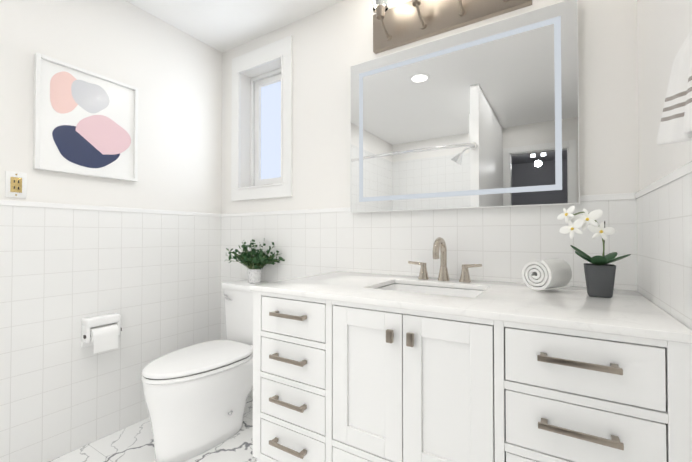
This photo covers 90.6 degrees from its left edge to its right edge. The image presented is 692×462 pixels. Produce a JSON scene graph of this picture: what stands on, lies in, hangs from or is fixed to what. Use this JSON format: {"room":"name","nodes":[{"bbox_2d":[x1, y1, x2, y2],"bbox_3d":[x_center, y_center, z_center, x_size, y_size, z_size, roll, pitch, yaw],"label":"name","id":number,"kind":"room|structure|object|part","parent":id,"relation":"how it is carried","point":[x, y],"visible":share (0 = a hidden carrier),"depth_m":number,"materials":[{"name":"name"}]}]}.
{"room":"bathroom","nodes":[
{"label":"bathroom","id":0,"kind":"room"},
{"bbox_2d":[0,0,221,213],"bbox_3d":[-1.744,-0.111,1.132,0.100,2.350,3.100,0,-1,32],"label":"wall","id":1,"kind":"structure","parent":0,"point":[172,74],"depth_m":1.92,"materials":[{"name":"white paint"}]},
{"bbox_2d":[5,171,26,197],"bbox_3d":[-1.449,-0.203,1.503,0.008,0.114,0.070,0,-1,32],"label":"electrical outlet plate","id":2,"kind":"object","parent":1,"relation":"attached to","point":[15,184],"visible":1,"depth_m":1.50,"materials":[{"name":"white paint"}]},
{"bbox_2d":[33,52,137,181],"bbox_3d":[-1.294,-0.543,1.737,0.028,0.526,0.442,0,-1,32],"label":"framed artwork","id":3,"kind":"object","parent":1,"relation":"attached to","point":[85,122],"visible":1,"depth_m":1.71,"materials":[{"name":"white paper"}]},
{"bbox_2d":[0,200,220,461],"bbox_3d":[-1.672,0.464,1.132,0.014,1.201,2.990,0,-1,32],"label":"wall tile","id":4,"kind":"structure","parent":1,"relation":"attached to","point":[152,278],"depth_m":1.72,"materials":[{"name":"white tile"}]},
{"bbox_2d":[81,313,121,353],"bbox_3d":[-1.238,0.516,1.739,0.086,0.167,0.164,0,-1,32],"label":"toilet paper holder","id":5,"kind":"object","parent":4,"relation":"attached to","point":[101,333],"visible":1,"depth_m":1.71,"materials":[{"name":"white ceramic"}]},
{"bbox_2d":[49,396,256,461],"bbox_3d":[-0.672,1.087,0.594,2.470,0.060,3.350,0,-1,32],"label":"floor","id":6,"kind":"structure","parent":0,"point":[133,442],"depth_m":1.69,"materials":[{"name":"stone"}]},
{"bbox_2d":[141,280,267,461],"bbox_3d":[-0.688,0.694,1.830,0.420,0.760,0.761,0,-1,32],"label":"toilet","id":7,"kind":"object","parent":6,"relation":"on","point":[195,396],"visible":0.94,"depth_m":1.65,"materials":[{"name":"white ceramic"}]},
{"bbox_2d":[226,239,284,282],"bbox_3d":[-0.557,0.178,2.045,0.359,0.274,0.250,0,-1,32],"label":"plant","id":8,"kind":"object","parent":7,"relation":"on","point":[254,261],"visible":1,"depth_m":2.06,"materials":[{"name":"green plant"}]},
{"bbox_2d":[250,289,691,461],"bbox_3d":[0.323,0.648,1.254,1.240,0.835,0.661,0,-1,32],"label":"bathroom vanity","id":9,"kind":"object","parent":6,"relation":"on","point":[372,367],"depth_m":0.93,"materials":[{"name":"white paint"}]},
{"bbox_2d":[250,271,691,336],"bbox_3d":[0.325,0.221,1.272,1.256,0.020,0.639,0,-1,32],"label":"countertop","id":10,"kind":"structure","parent":9,"relation":"on","point":[627,309],"depth_m":1.04,"materials":[{"name":"white stone"}]},
{"bbox_2d":[374,281,481,296],"bbox_3d":[0.309,0.294,1.299,0.430,0.149,0.325,0,-1,32],"label":"sink","id":11,"kind":"object","parent":10,"relation":"in","point":[422,286],"depth_m":1.43,"materials":[{"name":"white ceramic"}]},
{"bbox_2d":[408,237,481,280],"bbox_3d":[0.399,0.119,1.445,0.318,0.186,0.147,0,-1,32],"label":"faucet","id":12,"kind":"object","parent":10,"relation":"on","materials":[{"name":"silver metal"}]},
{"bbox_2d":[522,259,571,289],"bbox_3d":[0.707,0.151,1.206,0.125,0.105,0.104,0,-1,-30],"label":"rolled towel","id":13,"kind":"object","parent":10,"relation":"on","point":[547,274],"visible":1,"depth_m":1.17,"materials":[{"name":"white fabric"}]},
{"bbox_2d":[557,206,630,297],"bbox_3d":[0.781,0.062,1.085,0.189,0.291,0.142,0,-1,32],"label":"orchid","id":14,"kind":"object","parent":10,"relation":"on","point":[600,271],"visible":1,"depth_m":1.08,"materials":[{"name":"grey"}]},
{"bbox_2d":[126,0,343,52],"bbox_3d":[-0.672,-1.323,0.627,2.470,0.060,3.350,0,-1,32],"label":"ceiling","id":15,"kind":"structure","parent":0,"point":[222,26],"depth_m":2.02,"materials":[{"name":"white paint"}]},
{"bbox_2d":[221,0,638,213],"bbox_3d":[0.148,-0.100,1.925,2.470,2.350,0.250,0,-1,32],"label":"wall","id":16,"kind":"structure","parent":0,"point":[332,44],"depth_m":1.88,"materials":[{"name":"white paint"}]},
{"bbox_2d":[231,35,292,200],"bbox_3d":[-0.556,-0.696,2.212,0.536,0.980,0.024,0,-1,32],"label":"window frame","id":17,"kind":"structure","parent":16,"relation":"in","point":[282,49],"depth_m":2.16,"materials":[{"name":"white paint"}]},
{"bbox_2d":[250,68,280,186],"bbox_3d":[-0.494,-0.680,2.311,0.380,0.780,0.080,0,-1,32],"label":"window","id":18,"kind":"structure","parent":16,"relation":"in","point":[271,131],"depth_m":2.36,"materials":[{"name":"clear glass"}]},
{"bbox_3d":[-0.494,-0.680,2.311,0.380,0.780,0.080,0,-1,32],"label":"window sash","id":19,"kind":"part","parent":18,"relation":"part of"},
{"bbox_2d":[220,193,636,396],"bbox_3d":[0.078,0.473,1.806,2.270,1.201,0.014,0,-1,32],"label":"wall tile","id":20,"kind":"structure","parent":16,"relation":"attached to","point":[503,244],"depth_m":1.61,"materials":[{"name":"white tile"}]},
{"bbox_2d":[373,0,531,53],"bbox_3d":[0.417,-1.078,1.529,0.720,0.305,0.160,0,-1,32],"label":"sconce","id":21,"kind":"object","parent":16,"relation":"attached to","point":[411,21],"visible":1,"depth_m":1.61,"materials":[{"name":"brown metal"}]},
{"bbox_2d":[350,0,579,212],"bbox_3d":[0.455,-0.490,1.560,1.003,0.781,0.027,0,-1,32],"label":"mirror","id":22,"kind":"object","parent":16,"relation":"attached to","point":[485,116],"visible":1,"depth_m":1.48,"materials":[{"name":"silver mirror"}]},
{"bbox_2d":[637,0,691,190],"bbox_3d":[0.267,-0.128,-0.123,0.100,2.350,3.100,0,-1,32],"label":"wall","id":23,"kind":"structure","parent":0,"point":[664,27],"depth_m":0.99,"materials":[{"name":"white paint"}]},
{"bbox_2d":[635,161,691,329],"bbox_3d":[0.243,0.448,-0.062,0.014,1.201,2.990,0,-1,32],"label":"wall tile","id":24,"kind":"structure","parent":23,"relation":"attached to","point":[664,239],"depth_m":0.86,"materials":[{"name":"white tile"}]},
{"bbox_2d":[656,29,691,144],"bbox_3d":[0.503,-0.313,0.457,0.071,0.348,0.503,0,-1,32],"label":"towel","id":25,"kind":"object","parent":23,"relation":"attached to","point":[675,126],"visible":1,"depth_m":0.55,"materials":[{"name":"white fabric"}]}
]}

